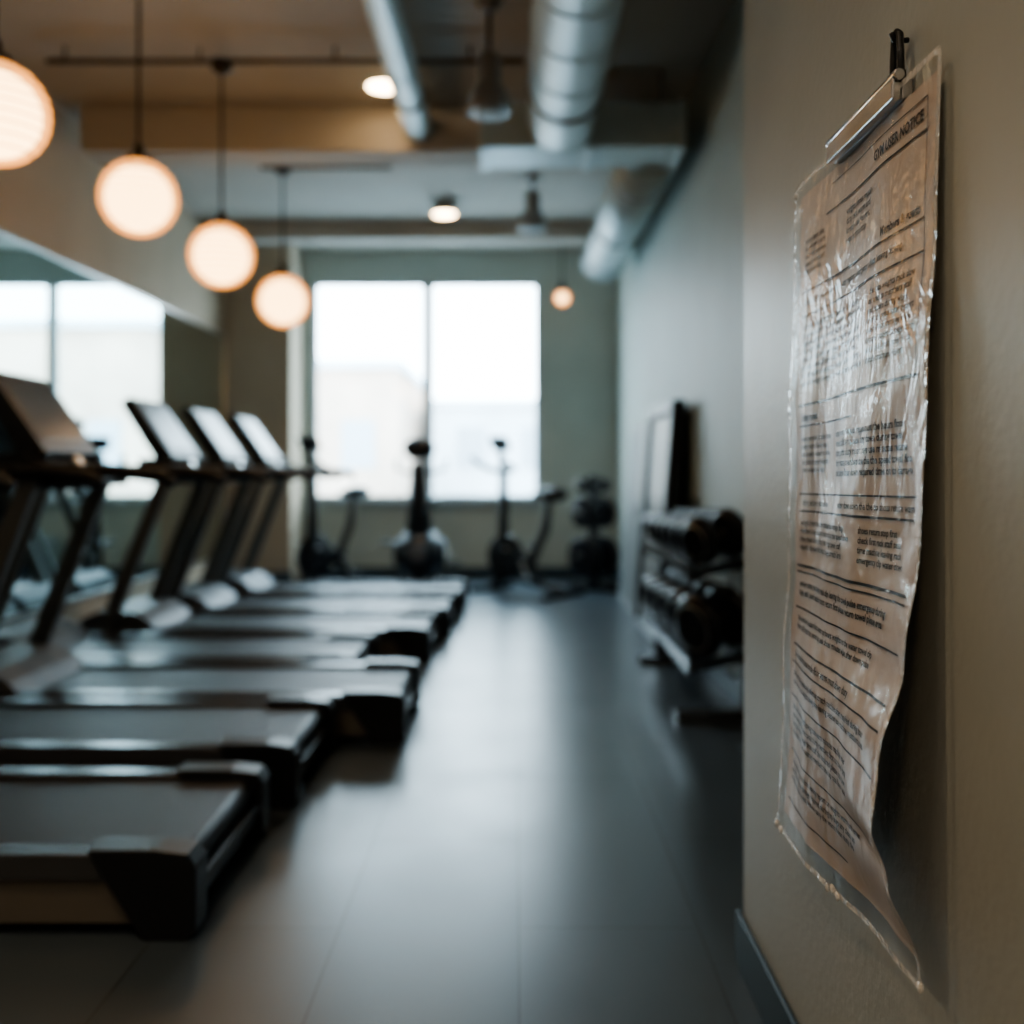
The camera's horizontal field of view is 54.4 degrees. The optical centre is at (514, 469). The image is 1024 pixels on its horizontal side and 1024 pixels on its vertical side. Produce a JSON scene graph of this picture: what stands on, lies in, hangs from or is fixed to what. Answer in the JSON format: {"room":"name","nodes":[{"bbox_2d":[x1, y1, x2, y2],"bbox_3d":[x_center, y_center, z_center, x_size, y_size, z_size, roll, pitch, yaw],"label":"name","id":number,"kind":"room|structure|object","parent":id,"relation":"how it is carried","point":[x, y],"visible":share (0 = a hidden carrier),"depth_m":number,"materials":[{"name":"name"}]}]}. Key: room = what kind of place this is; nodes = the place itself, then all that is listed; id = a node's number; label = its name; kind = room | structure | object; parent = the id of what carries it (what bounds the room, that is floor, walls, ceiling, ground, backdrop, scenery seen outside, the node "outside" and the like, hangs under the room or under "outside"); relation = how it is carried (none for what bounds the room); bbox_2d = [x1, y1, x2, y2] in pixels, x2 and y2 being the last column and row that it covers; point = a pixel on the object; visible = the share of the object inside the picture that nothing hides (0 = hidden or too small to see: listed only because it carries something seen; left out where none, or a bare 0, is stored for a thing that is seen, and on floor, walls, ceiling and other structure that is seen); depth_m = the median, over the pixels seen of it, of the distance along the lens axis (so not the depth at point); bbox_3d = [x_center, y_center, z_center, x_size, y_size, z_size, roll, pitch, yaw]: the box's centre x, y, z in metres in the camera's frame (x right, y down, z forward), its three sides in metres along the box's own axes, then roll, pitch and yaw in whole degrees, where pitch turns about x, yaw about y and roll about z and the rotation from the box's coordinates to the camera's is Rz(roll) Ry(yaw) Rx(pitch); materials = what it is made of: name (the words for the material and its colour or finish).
{"room":"fitness gym","nodes":[
{"label":"fitness gym","id":0,"kind":"room"},
{"bbox_2d":[0,98,223,625],"bbox_3d":[-3.025,-0.600,3.550,0.150,3.500,14.100,0,0,0],"label":"wall","id":1,"kind":"structure","parent":0,"point":[48,201],"depth_m":6.92,"materials":[{"name":"beige paint"}]},
{"bbox_2d":[0,229,224,621],"bbox_3d":[-2.940,-0.250,6.030,0.020,2.240,8.080,0,0,0],"label":"wall mirror","id":2,"kind":"object","parent":1,"relation":"attached to","point":[99,343],"visible":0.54,"depth_m":7.06,"materials":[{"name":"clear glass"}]},
{"bbox_2d":[76,572,291,624],"bbox_3d":[-2.603,1.090,3.290,0.694,0.120,13.580,0,0,0],"label":"baseboard","id":3,"kind":"structure","parent":1,"relation":"attached to","point":[273,575],"depth_m":10.06,"materials":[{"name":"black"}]},
{"bbox_2d":[224,244,301,579],"bbox_3d":[-2.610,-0.600,10.340,0.680,3.500,0.520,0,0,0],"label":"wall","id":4,"kind":"structure","parent":0,"point":[263,360],"depth_m":10.08,"materials":[{"name":"beige paint"}]},
{"bbox_2d":[0,0,734,248],"bbox_3d":[-0.700,-2.400,3.550,4.800,0.100,14.400,0,0,0],"label":"ceiling","id":5,"kind":"structure","parent":0,"point":[677,38],"depth_m":5.86,"materials":[{"name":"paint"}]},
{"bbox_2d":[0,41,52,166],"bbox_3d":[-1.790,-1.701,3.430,0.361,1.298,0.361,0,0,0],"label":"globe pendant lamp","id":6,"kind":"object","parent":5,"relation":"hanging from","point":[26,120],"visible":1,"depth_m":3.36,"materials":[{"name":"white glass"}]},
{"bbox_2d":[97,0,179,236],"bbox_3d":[-1.750,-1.718,4.630,0.361,1.263,0.361,0,0,0],"label":"globe pendant lamp","id":7,"kind":"object","parent":5,"relation":"hanging from","point":[136,195],"visible":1,"depth_m":4.52,"materials":[{"name":"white glass"}]},
{"bbox_2d":[187,57,254,287],"bbox_3d":[-1.630,-1.641,5.530,0.361,1.258,0.361,0,0,0],"label":"globe pendant lamp","id":8,"kind":"object","parent":5,"relation":"hanging from","point":[220,254],"visible":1,"depth_m":5.42,"materials":[{"name":"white glass"}]},
{"bbox_2d":[256,166,308,326],"bbox_3d":[-1.600,-1.544,6.860,0.361,1.113,0.361,0,0,0],"label":"globe pendant lamp","id":9,"kind":"object","parent":5,"relation":"hanging from","point":[282,300],"visible":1,"depth_m":6.75,"materials":[{"name":"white glass"}]},
{"bbox_2d":[46,46,523,63],"bbox_3d":[-1.275,-2.302,5.530,2.650,0.096,0.032,0,0,0],"label":"conduit","id":10,"kind":"object","parent":5,"relation":"attached to","point":[64,60],"depth_m":5.52,"materials":[{"name":"black metal"}]},
{"bbox_2d":[260,166,391,169],"bbox_3d":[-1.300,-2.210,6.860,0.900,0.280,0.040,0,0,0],"label":"conduit","id":11,"kind":"object","parent":5,"relation":"attached to","point":[262,167],"depth_m":6.85,"materials":[{"name":"black metal"}]},
{"bbox_2d":[362,75,391,93],"bbox_3d":[-0.800,-2.337,6.050,0.260,0.026,0.260,0,0,0],"label":"recessed light","id":12,"kind":"object","parent":5,"relation":"in","point":[379,84],"depth_m":6.00,"materials":[{"name":"white glass"}]},
{"bbox_2d":[80,105,685,165],"bbox_3d":[-0.850,-2.200,6.560,3.900,0.300,0.320,0,0,0],"label":"ceiling beam","id":13,"kind":"structure","parent":5,"relation":"attached to","point":[171,135],"depth_m":6.40,"materials":[{"name":"brown wood"}]},
{"bbox_2d":[362,0,432,142],"bbox_3d":[-0.620,-2.220,2.442,0.198,0.259,7.885,0,0,0],"label":"pipe","id":14,"kind":"object","parent":5,"relation":"attached to","point":[387,20],"visible":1,"depth_m":5.21,"materials":[{"name":"grey metal"}]},
{"bbox_2d":[203,221,594,243],"bbox_3d":[-0.925,-2.265,9.500,4.050,0.170,0.200,0,0,0],"label":"ceiling beam","id":15,"kind":"structure","parent":5,"relation":"attached to","point":[258,232],"depth_m":9.40,"materials":[{"name":"grey paint"}]},
{"bbox_2d":[430,201,458,216],"bbox_3d":[-0.620,-2.297,8.750,0.260,0.106,0.260,0,0,0],"label":"recessed light","id":16,"kind":"object","parent":5,"relation":"in","point":[443,208],"depth_m":8.68,"materials":[{"name":"white glass"}]},
{"bbox_2d":[467,0,510,120],"bbox_3d":[-0.130,-2.064,5.000,0.220,0.572,0.220,0,0,0],"label":"ceiling fixture","id":17,"kind":"object","parent":5,"relation":"hanging from","point":[489,100],"visible":1,"depth_m":4.95,"materials":[{"name":"grey metal"}]},
{"bbox_2d":[518,175,546,232],"bbox_3d":[0.140,-2.134,8.000,0.231,0.432,0.231,0,0,0],"label":"ceiling fixture","id":18,"kind":"object","parent":5,"relation":"hanging from","point":[532,220],"visible":1,"depth_m":7.94,"materials":[{"name":"grey metal"}]},
{"bbox_2d":[555,244,569,305],"bbox_3d":[0.470,-1.992,9.900,0.150,0.715,0.150,0,0,0],"label":"globe pendant light","id":19,"kind":"object","parent":5,"relation":"hanging from","point":[562,297],"visible":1,"depth_m":9.86,"materials":[{"name":"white glass"}]},
{"bbox_2d":[526,0,623,153],"bbox_3d":[0.265,-2.073,2.087,0.408,0.554,7.175,0,0,0],"label":"air duct","id":20,"kind":"object","parent":5,"relation":"hanging from","point":[572,41],"visible":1,"depth_m":4.55,"materials":[{"name":"grey metal"}]},
{"bbox_2d":[480,70,685,170],"bbox_3d":[0.390,-2.092,5.900,1.180,0.515,0.430,0,0,0],"label":"ceiling beam","id":21,"kind":"structure","parent":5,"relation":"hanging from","point":[626,134],"depth_m":5.70,"materials":[{"name":"grey"}]},
{"bbox_2d":[581,168,671,281],"bbox_3d":[0.830,-2.055,7.720,0.420,0.590,3.160,0,0,0],"label":"air duct","id":22,"kind":"object","parent":5,"relation":"hanging from","point":[629,198],"visible":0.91,"depth_m":7.22,"materials":[{"name":"grey metal"}]},
{"bbox_2d":[0,578,763,1023],"bbox_3d":[-0.700,1.200,3.550,4.800,0.100,14.400,0,0,0],"label":"floor","id":23,"kind":"structure","parent":0,"point":[544,841],"depth_m":2.83,"materials":[{"name":"plastic"}]},
{"bbox_2d":[0,762,269,940],"bbox_3d":[-1.840,0.356,2.800,2.120,1.589,0.804,0,0,0],"label":"treadmill","id":24,"kind":"object","parent":23,"relation":"on","point":[144,848],"visible":1,"depth_m":2.62,"materials":[{"name":"grey rubber"}]},
{"bbox_2d":[0,464,335,808],"bbox_3d":[-1.800,0.356,3.740,2.120,1.589,0.804,0,0,0],"label":"treadmill","id":25,"kind":"object","parent":23,"relation":"on","point":[283,734],"visible":0.88,"depth_m":3.69,"materials":[{"name":"grey"}]},
{"bbox_2d":[0,394,377,661],"bbox_3d":[-1.850,0.356,5.360,2.120,1.589,0.804,0,0,0],"label":"treadmill","id":26,"kind":"object","parent":23,"relation":"on","point":[335,646],"visible":0.27,"depth_m":5.34,"materials":[{"name":"grey"}]},
{"bbox_2d":[0,371,420,744],"bbox_3d":[-1.520,0.356,4.530,2.120,1.589,0.804,0,0,0],"label":"treadmill","id":27,"kind":"object","parent":23,"relation":"on","point":[373,698],"visible":0.76,"depth_m":4.47,"materials":[{"name":"grey"}]},
{"bbox_2d":[79,397,439,664],"bbox_3d":[-1.560,0.356,6.250,2.120,1.589,0.804,0,0,0],"label":"treadmill","id":28,"kind":"object","parent":23,"relation":"on","point":[402,634],"visible":0.7,"depth_m":6.01,"materials":[{"name":"grey"}]},
{"bbox_2d":[165,406,455,639],"bbox_3d":[-1.500,0.356,7.120,2.120,1.589,0.804,0,0,0],"label":"treadmill","id":29,"kind":"object","parent":23,"relation":"on","point":[210,433],"visible":0.62,"depth_m":6.99,"materials":[{"name":"grey"}]},
{"bbox_2d":[280,436,387,580],"bbox_3d":[-1.762,0.414,9.619,0.560,1.470,0.987,0,0,35],"label":"exercise bike","id":30,"kind":"object","parent":23,"relation":"on","point":[315,554],"visible":0.7,"depth_m":9.41,"materials":[{"name":"black metal"}]},
{"bbox_2d":[214,414,467,617],"bbox_3d":[-1.460,0.356,8.100,2.120,1.589,0.804,0,0,0],"label":"treadmill","id":31,"kind":"object","parent":23,"relation":"on","point":[245,581],"visible":0.58,"depth_m":7.90,"materials":[{"name":"grey"}]},
{"bbox_2d":[381,437,459,580],"bbox_3d":[-0.930,0.413,9.911,0.760,1.477,0.942,0,0,0],"label":"bike","id":32,"kind":"object","parent":23,"relation":"on","point":[420,553],"visible":0.95,"depth_m":9.58,"materials":[{"name":"black metal"}]},
{"bbox_2d":[469,436,584,600],"bbox_3d":[0.091,0.414,9.225,0.987,1.470,0.560,0,0,40],"label":"exercise bike","id":33,"kind":"object","parent":23,"relation":"on","point":[507,558],"visible":1,"depth_m":9.28,"materials":[{"name":"black metal"}]},
{"bbox_2d":[568,475,619,591],"bbox_3d":[0.760,0.600,9.600,0.500,1.100,0.500,0,0,5],"label":"dumbbell rack","id":34,"kind":"object","parent":23,"relation":"on","point":[595,555],"visible":1,"depth_m":9.54,"materials":[{"name":"black plastic"}]},
{"bbox_2d":[633,399,685,653],"bbox_3d":[0.960,0.354,6.710,0.198,1.590,1.120,0,0,0],"label":"mirror","id":35,"kind":"object","parent":23,"relation":"on","point":[665,423],"visible":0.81,"depth_m":6.61,"materials":[{"name":"black plastic"}]},
{"bbox_2d":[638,498,743,721],"bbox_3d":[0.910,0.660,5.241,0.350,0.980,1.679,0,0,0],"label":"dumbbell rack","id":36,"kind":"object","parent":23,"relation":"on","point":[706,616],"visible":0.98,"depth_m":4.57,"materials":[{"name":"grey metal"}]},
{"bbox_2d":[301,249,617,577],"bbox_3d":[-0.925,-0.600,10.675,4.350,3.500,0.150,0,0,0],"label":"wall","id":37,"kind":"structure","parent":0,"point":[579,338],"depth_m":10.60,"materials":[{"name":"paint"}]},
{"bbox_2d":[306,281,544,503],"bbox_3d":[-0.947,-0.830,10.625,2.546,2.380,0.150,0,0,0],"label":"window","id":38,"kind":"structure","parent":37,"relation":"in","point":[428,286],"depth_m":10.63,"materials":[{"name":"grey"}]},
{"bbox_2d":[302,567,616,577],"bbox_3d":[-0.592,1.090,10.593,3.356,0.120,0.014,0,0,0],"label":"baseboard","id":39,"kind":"structure","parent":37,"relation":"attached to","point":[370,572],"depth_m":10.59,"materials":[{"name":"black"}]},
{"bbox_2d":[618,0,743,680],"bbox_3d":[1.175,-0.600,6.310,0.150,3.500,8.580,0,0,0],"label":"wall","id":40,"kind":"structure","parent":0,"point":[681,282],"depth_m":5.84,"materials":[{"name":"paint"}]},
{"bbox_2d":[744,0,1023,1023],"bbox_3d":[0.815,-0.600,-0.590,0.570,3.500,5.820,0,0,0],"label":"wall","id":41,"kind":"structure","parent":0,"point":[947,830],"depth_m":1.28,"materials":[{"name":"paint"}]},
{"bbox_2d":[617,567,798,1023],"bbox_3d":[0.808,1.090,3.550,0.584,0.120,14.100,0,0,0],"label":"baseboard","id":42,"kind":"structure","parent":41,"relation":"attached to","point":[773,1007],"depth_m":2.15,"materials":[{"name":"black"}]},
{"bbox_2d":[775,28,940,993],"bbox_3d":[0.496,0.030,1.510,0.091,1.244,0.641,0,0,4],"label":"notice sheet","id":43,"kind":"object","parent":41,"relation":"attached to","point":[868,237],"visible":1,"depth_m":1.42,"materials":[{"name":"paper"}]},
{"label":"outside","id":44,"kind":"structure","parent":0,"visible":0},
{"bbox_3d":[0.000,1.400,35.400,60.000,0.200,49.200,0,0,0],"label":"ground","id":45,"kind":"structure","parent":44,"visible":0},
{"bbox_2d":[319,359,422,494],"bbox_3d":[-6.350,-0.850,30.975,6.600,4.300,8.250,0,0,0],"label":"building","id":46,"kind":"structure","parent":45,"relation":"on","point":[369,408],"depth_m":27.00,"materials":[{"name":"grey"}]},
{"bbox_2d":[434,399,534,494],"bbox_3d":[0.200,-0.450,34.975,5.900,3.500,8.250,0,0,0],"label":"building","id":47,"kind":"structure","parent":45,"relation":"on","point":[462,427],"depth_m":31.00,"materials":[{"name":"grey"}]}
]}

